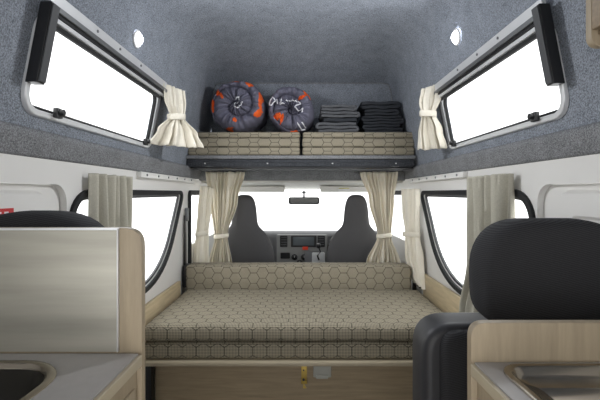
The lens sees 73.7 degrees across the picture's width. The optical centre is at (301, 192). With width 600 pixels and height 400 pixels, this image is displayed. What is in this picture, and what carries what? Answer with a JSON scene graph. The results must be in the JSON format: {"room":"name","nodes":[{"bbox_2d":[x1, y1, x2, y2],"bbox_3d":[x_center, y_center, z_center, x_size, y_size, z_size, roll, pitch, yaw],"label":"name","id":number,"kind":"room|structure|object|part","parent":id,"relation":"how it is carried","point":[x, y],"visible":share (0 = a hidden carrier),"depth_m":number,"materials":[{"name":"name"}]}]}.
{"room":"vehicle interior","nodes":[
{"label":"vehicle interior","id":0,"kind":"room"},
{"bbox_2d":[0,0,211,164],"bbox_3d":[-0.781,-0.360,1.335,0.103,0.380,3.870,0,0,0],"label":"wall","id":1,"kind":"structure","parent":0,"point":[17,17],"depth_m":1.10,"materials":[{"name":"grey fabric"}]},
{"bbox_2d":[21,0,166,147],"bbox_3d":[-0.753,-0.400,1.595,0.108,0.345,0.970,0,0,0],"label":"window","id":2,"kind":"structure","parent":1,"relation":"in","point":[72,24],"depth_m":1.42,"materials":[{"name":"metal"}]},
{"bbox_2d":[25,1,59,84],"bbox_3d":[-0.720,-0.415,1.113,0.078,0.220,0.035,0,0,0],"label":"blind cassette","id":3,"kind":"object","parent":2,"relation":"attached to","point":[48,13],"visible":1,"depth_m":1.09,"materials":[{"name":"black plastic"}]},
{"bbox_3d":[-0.710,-0.529,1.597,0.022,0.015,0.967,0,0,0],"label":"blind rail","id":4,"kind":"part","parent":2,"relation":"part of","materials":[{"name":"grey metal"}]},
{"bbox_3d":[-0.710,-0.556,1.597,0.019,0.032,0.967,0,0,0],"label":"blind rail","id":5,"kind":"part","parent":2,"relation":"part of","materials":[{"name":"metal"}]},
{"bbox_3d":[-0.721,-0.504,1.597,0.014,0.013,0.967,0,0,0],"label":"blind rail","id":6,"kind":"part","parent":2,"relation":"part of","materials":[{"name":"metal"}]},
{"bbox_2d":[150,83,203,147],"bbox_3d":[-0.671,-0.403,2.118,0.299,0.321,0.109,0,0,-39],"label":"curtain","id":7,"kind":"object","parent":2,"relation":"hanging from","point":[175,131],"visible":0.98,"depth_m":2.11,"materials":[{"name":"beige fabric"}]},
{"bbox_2d":[0,153,214,399],"bbox_3d":[-0.815,0.520,1.725,0.030,1.260,4.650,0,0,0],"label":"wall","id":8,"kind":"structure","parent":0,"point":[26,183],"depth_m":1.36,"materials":[{"name":"white paint"}]},
{"bbox_2d":[0,208,13,214],"bbox_3d":[-0.807,0.053,1.045,0.002,0.022,0.150,0,0,0],"label":"sticker","id":9,"kind":"object","parent":8,"relation":"attached to","point":[5,210],"visible":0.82,"depth_m":1.09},
{"bbox_3d":[-0.813,0.211,0.870,0.022,0.476,0.978,0,0,0],"label":"pressed panel","id":10,"kind":"part","parent":8,"relation":"part of","materials":[{"name":"white paint"}]},
{"bbox_2d":[0,228,118,351],"bbox_3d":[-0.571,0.182,0.751,0.454,0.232,0.006,0,0,0],"label":"backsplash","id":11,"kind":"structure","parent":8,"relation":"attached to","point":[59,287],"depth_m":0.75,"materials":[{"name":"metal"}]},
{"bbox_3d":[-0.572,0.068,0.751,0.453,0.004,0.006,0,0,0],"label":"trim","id":12,"kind":"part","parent":11,"relation":"part of","materials":[{"name":"metal"}]},
{"bbox_3d":[-0.346,0.182,0.751,0.002,0.232,0.006,0,0,0],"label":"trim","id":13,"kind":"part","parent":11,"relation":"part of","materials":[{"name":"metal"}]},
{"bbox_2d":[0,121,200,178],"bbox_3d":[-0.817,-0.155,1.290,0.086,0.100,3.780,0,0,0],"label":"wall ledge","id":14,"kind":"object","parent":8,"relation":"attached to","point":[15,139],"depth_m":1.38,"materials":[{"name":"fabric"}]},
{"bbox_2d":[88,173,132,227],"bbox_3d":[-0.764,0.240,1.620,0.065,0.629,0.340,0,0,0],"label":"curtain","id":15,"kind":"object","parent":8,"relation":"hanging from","point":[110,197],"visible":0.34,"depth_m":1.59,"materials":[{"name":"beige fabric"}]},
{"bbox_2d":[70,189,182,293],"bbox_3d":[-0.805,0.247,2.011,0.034,0.525,1.301,0,0,0],"label":"window","id":16,"kind":"structure","parent":8,"relation":"in","point":[83,195],"depth_m":2.26,"materials":[{"name":"black rubber"}]},
{"bbox_2d":[145,281,180,342],"bbox_3d":[-0.785,0.671,2.180,0.020,0.218,0.760,0,0,0],"label":"board","id":17,"kind":"object","parent":8,"relation":"attached to","point":[154,307],"visible":0.26,"depth_m":2.21,"materials":[{"name":"brown wood"}]},
{"bbox_2d":[137,171,194,182],"bbox_3d":[-0.784,-0.090,2.415,0.031,0.030,0.970,0,0,0],"label":"trim","id":18,"kind":"structure","parent":8,"relation":"attached to","point":[140,174],"depth_m":2.23,"materials":[{"name":"white paint"}]},
{"bbox_2d":[183,208,189,287],"bbox_3d":[-0.779,0.365,2.700,0.032,0.530,0.100,0,0,0],"label":"belt","id":19,"kind":"object","parent":8,"relation":"attached to","point":[186,216],"visible":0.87,"depth_m":2.69,"materials":[{"name":"black fabric"}]},
{"bbox_2d":[188,190,199,263],"bbox_3d":[-0.799,0.410,3.272,0.034,0.860,0.944,0,0,0],"label":"window","id":20,"kind":"structure","parent":8,"relation":"in","point":[190,192],"depth_m":2.81,"materials":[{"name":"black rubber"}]},
{"bbox_2d":[193,186,213,262],"bbox_3d":[-0.707,0.301,2.904,0.095,0.705,0.210,0,0,20],"label":"curtain","id":21,"kind":"object","parent":8,"relation":"hanging from","point":[201,246],"visible":0.77,"depth_m":2.90,"materials":[{"name":"fabric"}]},
{"bbox_2d":[239,186,284,191],"bbox_3d":[-0.377,-0.036,3.737,0.437,0.055,0.145,0,0,0],"label":"sun visor","id":22,"kind":"object","parent":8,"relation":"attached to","point":[243,188],"visible":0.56,"depth_m":3.67,"materials":[{"name":"white plastic"}]},
{"bbox_2d":[201,181,402,188],"bbox_3d":[0.000,-0.071,3.542,1.601,0.092,0.725,0,0,0],"label":"trim","id":23,"kind":"structure","parent":8,"relation":"attached to","point":[288,184],"depth_m":3.53,"materials":[{"name":"white plastic"}]},
{"bbox_2d":[289,191,318,203],"bbox_3d":[0.019,0.044,3.795,0.290,0.128,0.106,0,0,0],"label":"mirror","id":24,"kind":"object","parent":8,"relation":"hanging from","point":[292,200],"visible":1,"depth_m":3.75,"materials":[{"name":"black plastic"}]},
{"bbox_3d":[0.019,0.070,3.748,0.260,0.052,0.003,0,-11,0],"label":"glass","id":25,"kind":"part","parent":24,"relation":"part of","materials":[{"name":"grey mirror"}]},
{"bbox_2d":[320,186,366,191],"bbox_3d":[0.391,-0.036,3.734,0.446,0.055,0.152,0,0,0],"label":"sun visor","id":26,"kind":"object","parent":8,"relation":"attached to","point":[322,188],"visible":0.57,"depth_m":3.67,"materials":[{"name":"white plastic"}]},
{"bbox_2d":[208,84,390,154],"bbox_3d":[0.000,-0.520,3.195,1.470,0.680,0.150,0,0,0],"label":"wall","id":27,"kind":"structure","parent":0,"point":[319,94],"depth_m":3.14,"materials":[{"name":"grey fabric"}]},
{"bbox_2d":[210,83,391,112],"bbox_3d":[0.000,-0.743,3.117,1.430,0.234,0.008,0,0,0],"label":"trim","id":28,"kind":"structure","parent":27,"relation":"attached to","point":[218,83],"depth_m":3.12,"materials":[{"name":"fabric"}]},
{"bbox_2d":[186,155,415,180],"bbox_3d":[-0.005,-0.175,2.985,1.590,0.161,0.530,0,0,0],"label":"shelf","id":29,"kind":"object","parent":27,"relation":"attached to","point":[255,167],"visible":0.9,"depth_m":2.73,"materials":[{"name":"black metal"}]},
{"bbox_2d":[205,171,244,261],"bbox_3d":[-0.576,0.286,3.021,0.297,0.897,0.070,0,0,0],"label":"curtain","id":30,"kind":"object","parent":29,"relation":"hanging from","point":[227,185],"visible":0.69,"depth_m":3.02,"materials":[{"name":"fabric"}]},
{"bbox_2d":[188,147,299,154],"bbox_3d":[-0.399,-0.286,2.948,0.771,0.058,0.427,0,0,0],"label":"mattress","id":31,"kind":"object","parent":29,"relation":"on","point":[198,150],"visible":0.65,"depth_m":2.73,"materials":[{"name":"fabric"}]},
{"bbox_2d":[199,138,299,147],"bbox_3d":[-0.400,-0.347,2.950,0.771,0.064,0.421,0,0,0],"label":"mattress","id":32,"kind":"object","parent":31,"relation":"on","point":[207,142],"visible":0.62,"depth_m":2.74,"materials":[{"name":"fabric"}]},
{"bbox_2d":[197,132,299,138],"bbox_3d":[-0.398,-0.400,2.953,0.771,0.041,0.415,0,0,0],"label":"mattress","id":33,"kind":"object","parent":32,"relation":"on","point":[200,134],"visible":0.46,"depth_m":2.75,"materials":[{"name":"fabric"}]},
{"bbox_2d":[211,81,267,131],"bbox_3d":[-0.455,-0.610,2.924,0.386,0.363,0.413,0,0,0],"label":"sleeping bag","id":34,"kind":"object","parent":33,"relation":"on","point":[236,106],"visible":0.99,"depth_m":2.77,"materials":[{"name":"fabric"}]},
{"bbox_2d":[269,87,313,135],"bbox_3d":[-0.076,-0.589,2.927,0.332,0.335,0.406,0,0,0],"label":"sleeping bag","id":35,"kind":"object","parent":33,"relation":"on","point":[291,109],"visible":0.98,"depth_m":2.77,"materials":[{"name":"fabric"}]},
{"bbox_3d":[-0.010,-0.207,2.748,1.560,0.050,0.025,0,0,0],"label":"rail","id":36,"kind":"part","parent":29,"relation":"part of","materials":[{"name":"black metal"}]},
{"bbox_3d":[0.000,-0.138,3.074,1.580,0.086,0.023,0,0,0],"label":"rail","id":37,"kind":"part","parent":29,"relation":"part of","materials":[{"name":"fabric"}]},
{"bbox_2d":[302,147,413,154],"bbox_3d":[0.388,-0.286,2.948,0.770,0.058,0.427,0,0,0],"label":"mattress","id":38,"kind":"object","parent":29,"relation":"on","point":[306,150],"visible":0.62,"depth_m":2.73,"materials":[{"name":"fabric"}]},
{"bbox_2d":[302,138,413,148],"bbox_3d":[0.387,-0.347,2.951,0.770,0.063,0.421,0,0,0],"label":"mattress","id":39,"kind":"object","parent":38,"relation":"on","point":[306,142],"visible":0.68,"depth_m":2.74,"materials":[{"name":"fabric"}]},
{"bbox_2d":[303,132,412,138],"bbox_3d":[0.390,-0.401,2.954,0.770,0.041,0.415,0,0,0],"label":"mattress","id":40,"kind":"object","parent":39,"relation":"on","point":[305,134],"visible":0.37,"depth_m":2.75,"materials":[{"name":"fabric"}]},
{"bbox_2d":[315,122,358,131],"bbox_3d":[0.253,-0.460,2.921,0.307,0.074,0.268,0,0,3],"label":"folded blanket","id":41,"kind":"object","parent":40,"relation":"on","point":[321,126],"visible":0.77,"depth_m":2.79,"materials":[{"name":"grey fabric"}]},
{"bbox_2d":[322,118,357,122],"bbox_3d":[0.269,-0.512,2.920,0.253,0.031,0.266,0,0,2],"label":"folded blanket","id":42,"kind":"object","parent":41,"relation":"on","point":[331,120],"visible":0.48,"depth_m":2.79,"materials":[{"name":"grey fabric"}]},
{"bbox_2d":[318,111,359,121],"bbox_3d":[0.266,-0.550,2.919,0.284,0.047,0.266,0,0,0],"label":"folded blanket","id":43,"kind":"object","parent":42,"relation":"on","point":[323,114],"visible":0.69,"depth_m":2.79,"materials":[{"name":"grey fabric"}]},
{"bbox_2d":[320,104,356,111],"bbox_3d":[0.260,-0.597,2.920,0.258,0.047,0.268,0,0,1],"label":"folded blanket","id":44,"kind":"object","parent":43,"relation":"on","point":[340,107],"visible":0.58,"depth_m":2.79,"materials":[{"name":"grey fabric"}]},
{"bbox_2d":[358,124,402,131],"bbox_3d":[0.573,-0.457,2.961,0.291,0.068,0.267,0,0,1],"label":"folded blanket","id":45,"kind":"object","parent":40,"relation":"on","point":[375,127],"visible":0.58,"depth_m":2.83,"materials":[{"name":"black fabric"}]},
{"bbox_2d":[357,115,403,128],"bbox_3d":[0.578,-0.520,2.961,0.311,0.062,0.268,0,0,2],"label":"folded blanket","id":46,"kind":"object","parent":45,"relation":"on","point":[397,119],"visible":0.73,"depth_m":2.83,"materials":[{"name":"black fabric"}]},
{"bbox_2d":[360,109,399,118],"bbox_3d":[0.569,-0.573,2.959,0.259,0.046,0.265,0,0,2],"label":"folded blanket","id":47,"kind":"object","parent":46,"relation":"on","point":[370,112],"visible":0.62,"depth_m":2.83,"materials":[{"name":"black fabric"}]},
{"bbox_2d":[356,101,400,115],"bbox_3d":[0.560,-0.624,2.959,0.292,0.056,0.267,0,0,1],"label":"folded blanket","id":48,"kind":"object","parent":47,"relation":"on","point":[366,105],"visible":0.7,"depth_m":2.83,"materials":[{"name":"black fabric"}]},
{"bbox_2d":[360,171,400,262],"bbox_3d":[0.596,0.285,3.021,0.319,0.895,0.068,0,0,0],"label":"curtain","id":49,"kind":"object","parent":29,"relation":"hanging from","point":[380,187],"visible":0.73,"depth_m":3.02,"materials":[{"name":"fabric"}]},
{"bbox_2d":[66,0,556,121],"bbox_3d":[0.000,-0.795,1.260,1.470,0.510,3.720,0,0,0],"label":"ceiling","id":50,"kind":"structure","parent":0,"point":[194,46],"depth_m":2.35,"materials":[{"name":"grey fabric"}]},
{"bbox_2d":[133,30,142,47],"bbox_3d":[-0.702,-0.662,1.720,0.031,0.075,0.076,0,0,-1],"label":"recessed light","id":51,"kind":"object","parent":50,"relation":"in","point":[137,37],"visible":1,"depth_m":1.70,"materials":[{"name":"white plastic"}]},
{"bbox_2d":[451,28,460,45],"bbox_3d":[0.694,-0.706,1.812,0.031,0.075,0.076,0,0,1],"label":"recessed light","id":52,"kind":"object","parent":50,"relation":"in","point":[456,35],"visible":1,"depth_m":1.79,"materials":[{"name":"white plastic"}]},
{"bbox_2d":[263,230,376,231],"bbox_3d":[0.000,0.770,4.130,1.640,0.760,0.140,0,0,0],"label":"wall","id":53,"kind":"structure","parent":0,"point":[263,230],"depth_m":4.16,"materials":[{"name":"plastic"}]},
{"bbox_2d":[391,154,599,295],"bbox_3d":[0.815,0.520,1.725,0.030,1.260,4.650,0,0,0],"label":"wall","id":54,"kind":"structure","parent":0,"point":[565,187],"depth_m":1.33,"materials":[{"name":"white paint"}]},
{"bbox_2d":[395,190,415,289],"bbox_3d":[0.799,0.410,3.272,0.034,0.860,0.944,0,0,0],"label":"door","id":55,"kind":"structure","parent":54,"relation":"in","point":[396,192],"depth_m":2.83,"materials":[{"name":"plastic"}]},
{"bbox_2d":[401,189,425,289],"bbox_3d":[0.743,0.289,2.664,0.058,0.640,0.332,0,0,-10],"label":"curtain","id":56,"kind":"object","parent":54,"relation":"hanging from","point":[414,256],"visible":0.98,"depth_m":2.66,"materials":[{"name":"fabric"}]},
{"bbox_2d":[409,171,466,182],"bbox_3d":[0.784,-0.090,2.415,0.031,0.030,0.970,0,0,0],"label":"trim","id":57,"kind":"structure","parent":54,"relation":"attached to","point":[463,174],"depth_m":2.23,"materials":[{"name":"white paint"}]},
{"bbox_2d":[421,189,535,294],"bbox_3d":[0.805,0.247,2.011,0.034,0.525,1.301,0,0,0],"label":"window","id":58,"kind":"structure","parent":54,"relation":"in","point":[519,195],"depth_m":2.23,"materials":[{"name":"black rubber"}]},
{"bbox_2d":[459,173,515,311],"bbox_3d":[0.763,0.246,1.674,0.067,0.642,0.413,0,0,0],"label":"curtain","id":59,"kind":"object","parent":54,"relation":"hanging from","point":[490,198],"visible":0.44,"depth_m":1.66,"materials":[{"name":"beige fabric"}]},
{"bbox_2d":[403,122,599,178],"bbox_3d":[0.817,-0.155,1.290,0.086,0.100,3.780,0,0,0],"label":"wall ledge","id":60,"kind":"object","parent":54,"relation":"attached to","point":[584,140],"depth_m":1.40,"materials":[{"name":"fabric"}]},
{"bbox_3d":[0.813,0.211,0.870,0.022,0.476,0.978,0,0,0],"label":"pressed panel","id":61,"kind":"part","parent":54,"relation":"part of","materials":[{"name":"white paint"}]},
{"bbox_2d":[399,0,599,165],"bbox_3d":[0.781,-0.360,1.335,0.103,0.380,3.870,0,0,0],"label":"wall","id":62,"kind":"structure","parent":0,"point":[581,62],"depth_m":1.14,"materials":[{"name":"grey fabric"}]},
{"bbox_2d":[434,0,568,148],"bbox_3d":[0.753,-0.400,1.655,0.108,0.345,0.970,0,0,0],"label":"window","id":63,"kind":"structure","parent":62,"relation":"in","point":[520,32],"depth_m":1.49,"materials":[{"name":"metal"}]},
{"bbox_2d":[417,85,446,150],"bbox_3d":[0.689,-0.401,2.140,0.064,0.344,0.177,0,0,-39],"label":"curtain","id":64,"kind":"object","parent":63,"relation":"hanging from","point":[430,132],"visible":0.99,"depth_m":2.14,"materials":[{"name":"beige fabric"}]},
{"bbox_3d":[0.710,-0.529,1.657,0.022,0.015,0.967,0,0,0],"label":"blind rail","id":65,"kind":"part","parent":63,"relation":"part of","materials":[{"name":"grey metal"}]},
{"bbox_3d":[0.721,-0.504,1.657,0.014,0.013,0.967,0,0,0],"label":"blind rail","id":66,"kind":"part","parent":63,"relation":"part of","materials":[{"name":"metal"}]},
{"bbox_3d":[0.710,-0.556,1.657,0.019,0.032,0.967,0,0,0],"label":"blind rail","id":67,"kind":"part","parent":63,"relation":"part of","materials":[{"name":"metal"}]},
{"bbox_2d":[531,3,564,85],"bbox_3d":[0.717,-0.430,1.167,0.080,0.229,0.035,0,0,0],"label":"blind cassette","id":68,"kind":"object","parent":63,"relation":"attached to","point":[541,13],"visible":1,"depth_m":1.15,"materials":[{"name":"black plastic"}]},
{"bbox_2d":[586,0,599,48],"bbox_3d":[0.694,-0.487,0.602,0.108,0.325,0.603,0,0,0],"label":"upper cabinet","id":69,"kind":"object","parent":62,"relation":"attached to","point":[592,6],"visible":1,"depth_m":0.89,"materials":[{"name":"brown wood"}]},
{"bbox_3d":[0.647,-0.500,0.602,0.014,0.280,0.564,0,0,0],"label":"cupboard door","id":70,"kind":"part","parent":69,"relation":"part of","materials":[{"name":"brown wood"}]},
{"bbox_3d":[0.000,1.165,1.800,1.720,0.030,4.800,0,0,0],"label":"floor","id":71,"kind":"structure","parent":0,"visible":0},
{"bbox_2d":[0,210,103,226],"bbox_3d":[-0.575,0.594,1.051,0.370,1.112,0.478,0,0,0],"label":"seat","id":72,"kind":"object","parent":71,"relation":"on","point":[32,218],"visible":0.08,"depth_m":0.83,"materials":[{"name":"black fabric"}]},
{"bbox_2d":[0,227,144,399],"bbox_3d":[-0.550,0.608,0.397,0.496,1.084,0.753,0,0,0],"label":"partition panel","id":73,"kind":"object","parent":71,"relation":"on","point":[131,240],"visible":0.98,"depth_m":0.76,"materials":[{"name":"brown wood"}]},
{"bbox_2d":[0,354,141,399],"bbox_3d":[-0.548,0.311,0.374,0.500,0.022,0.748,0,0,0],"label":"countertop","id":74,"kind":"structure","parent":73,"relation":"on","point":[79,376],"depth_m":0.67,"materials":[{"name":"grey laminate"}]},
{"bbox_2d":[0,360,56,399],"bbox_3d":[-0.560,0.365,0.510,0.333,0.139,0.405,0,0,0],"label":"sink","id":75,"kind":"object","parent":74,"relation":"in","point":[19,379],"visible":0.96,"depth_m":0.69,"materials":[{"name":"metal"}]},
{"bbox_3d":[-0.560,0.369,0.510,0.298,0.131,0.370,0,0,0],"label":"bowl","id":76,"kind":"part","parent":75,"relation":"part of","materials":[{"name":"metal"}]},
{"bbox_3d":[-0.321,0.741,0.387,0.019,0.818,0.734,0,0,0],"label":"panel","id":77,"kind":"part","parent":73,"relation":"part of","materials":[{"name":"brown wood"}]},
{"bbox_3d":[-0.308,0.715,0.393,0.004,0.710,0.685,0,0,0],"label":"cabinet door","id":78,"kind":"part","parent":73,"relation":"part of","materials":[{"name":"brown wood"}]},
{"bbox_2d":[228,195,274,261],"bbox_3d":[-0.455,0.581,3.340,0.480,1.138,0.440,0,0,0],"label":"seat","id":79,"kind":"object","parent":71,"relation":"on","point":[247,242],"visible":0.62,"depth_m":3.13,"materials":[{"name":"grey fabric"}]},
{"bbox_2d":[145,358,412,399],"bbox_3d":[0.013,0.972,2.328,1.545,0.357,0.905,0,0,0],"label":"bed base","id":80,"kind":"object","parent":71,"relation":"on","point":[278,378],"visible":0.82,"depth_m":1.95,"materials":[{"name":"brown laminate"}]},
{"bbox_3d":[-0.731,0.983,1.920,0.028,0.335,0.040,0,0,0],"label":"leg","id":81,"kind":"part","parent":80,"relation":"part of","materials":[{"name":"black plastic"}]},
{"bbox_2d":[145,341,412,358],"bbox_3d":[0.001,0.749,2.248,1.513,0.085,0.708,0,0,0],"label":"seat cushion","id":82,"kind":"object","parent":80,"relation":"on","point":[153,349],"visible":0.19,"depth_m":1.90,"materials":[{"name":"fabric"}]},
{"bbox_2d":[145,290,441,340],"bbox_3d":[0.001,0.663,2.249,1.520,0.086,0.730,0,0,0],"label":"mattress","id":83,"kind":"object","parent":82,"relation":"on","point":[196,315],"visible":0.89,"depth_m":2.02,"materials":[{"name":"fabric"}]},
{"bbox_2d":[186,262,410,290],"bbox_3d":[-0.022,0.589,2.689,1.486,0.233,0.145,0,0,0],"label":"bolster cushion","id":84,"kind":"object","parent":80,"relation":"on","point":[208,275],"visible":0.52,"depth_m":2.62,"materials":[{"name":"fabric"}]},
{"bbox_3d":[0.010,0.880,1.945,0.028,0.092,0.010,0,0,0],"label":"hinge plate","id":85,"kind":"part","parent":80,"relation":"part of","materials":[{"name":"gold metal"}]},
{"bbox_2d":[423,274,460,311],"bbox_3d":[0.785,0.647,2.180,0.020,0.265,0.760,0,0,0],"label":"board","id":86,"kind":"object","parent":80,"relation":"on","point":[442,297],"visible":0.24,"depth_m":2.24,"materials":[{"name":"brown wood"}]},
{"bbox_2d":[304,243,324,261],"bbox_3d":[0.109,0.787,3.446,0.177,0.726,0.177,0,0,0],"label":"gear selector","id":87,"kind":"object","parent":71,"relation":"on","point":[309,256],"visible":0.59,"depth_m":3.44,"materials":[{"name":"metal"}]},
{"bbox_3d":[0.142,0.587,3.444,0.112,0.150,0.008,0,0,0],"label":"gate plate","id":88,"kind":"part","parent":87,"relation":"part of","materials":[{"name":"metal"}]},
{"bbox_2d":[265,232,376,261],"bbox_3d":[0.000,0.747,3.783,1.560,0.766,0.514,0,0,0],"label":"dashboard","id":89,"kind":"object","parent":71,"relation":"on","point":[287,246],"visible":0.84,"depth_m":3.56,"materials":[{"name":"plastic"}]},
{"bbox_2d":[280,236,286,246],"bbox_3d":[-0.163,0.430,3.558,0.067,0.102,0.023,0,0,0],"label":"air vent","id":90,"kind":"object","parent":89,"relation":"attached to","point":[283,239],"depth_m":3.56,"materials":[{"name":"grey plastic"}]},
{"bbox_2d":[318,236,324,246],"bbox_3d":[0.172,0.430,3.558,0.067,0.102,0.023,0,0,0],"label":"air vent","id":91,"kind":"object","parent":89,"relation":"attached to","point":[321,239],"depth_m":3.56,"materials":[{"name":"grey plastic"}]},
{"bbox_2d":[326,195,376,261],"bbox_3d":[0.430,0.581,3.340,0.480,1.138,0.440,0,0,0],"label":"seat","id":92,"kind":"object","parent":71,"relation":"on","point":[355,239],"visible":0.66,"depth_m":3.13,"materials":[{"name":"grey fabric"}]},
{"bbox_2d":[413,218,599,399],"bbox_3d":[0.555,0.607,1.181,0.490,1.087,0.478,0,0,0],"label":"seat","id":93,"kind":"object","parent":71,"relation":"on","point":[520,268],"visible":0.67,"depth_m":0.95,"materials":[{"name":"black fabric"}]},
{"bbox_3d":[0.545,0.562,1.080,0.470,0.455,0.124,0,0,0],"label":"backrest","id":94,"kind":"part","parent":93,"relation":"part of","materials":[{"name":"black leather"}]},
{"bbox_3d":[0.545,0.559,1.038,0.390,0.422,0.090,0,0,0],"label":"panel","id":95,"kind":"part","parent":93,"relation":"part of","materials":[{"name":"grey fabric"}]},
{"bbox_2d":[467,320,599,399],"bbox_3d":[0.549,0.690,0.374,0.498,0.920,0.708,0,0,0],"label":"partition panel","id":96,"kind":"object","parent":71,"relation":"on","point":[487,340],"visible":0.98,"depth_m":0.71,"materials":[{"name":"brown wood"}]},
{"bbox_3d":[0.321,0.741,0.364,0.019,0.818,0.689,0,0,0],"label":"panel","id":97,"kind":"part","parent":96,"relation":"part of","materials":[{"name":"brown wood"}]},
{"bbox_2d":[471,362,599,399],"bbox_3d":[0.548,0.311,0.354,0.500,0.022,0.708,0,0,0],"label":"countertop","id":98,"kind":"structure","parent":96,"relation":"on","point":[490,375],"depth_m":0.65,"materials":[{"name":"grey laminate"}]},
{"bbox_2d":[503,363,599,399],"bbox_3d":[0.551,0.368,0.468,0.437,0.147,0.456,0,0,0],"label":"sink","id":99,"kind":"object","parent":98,"relation":"in","point":[538,381],"visible":1,"depth_m":0.67,"materials":[{"name":"metal"}]}
]}

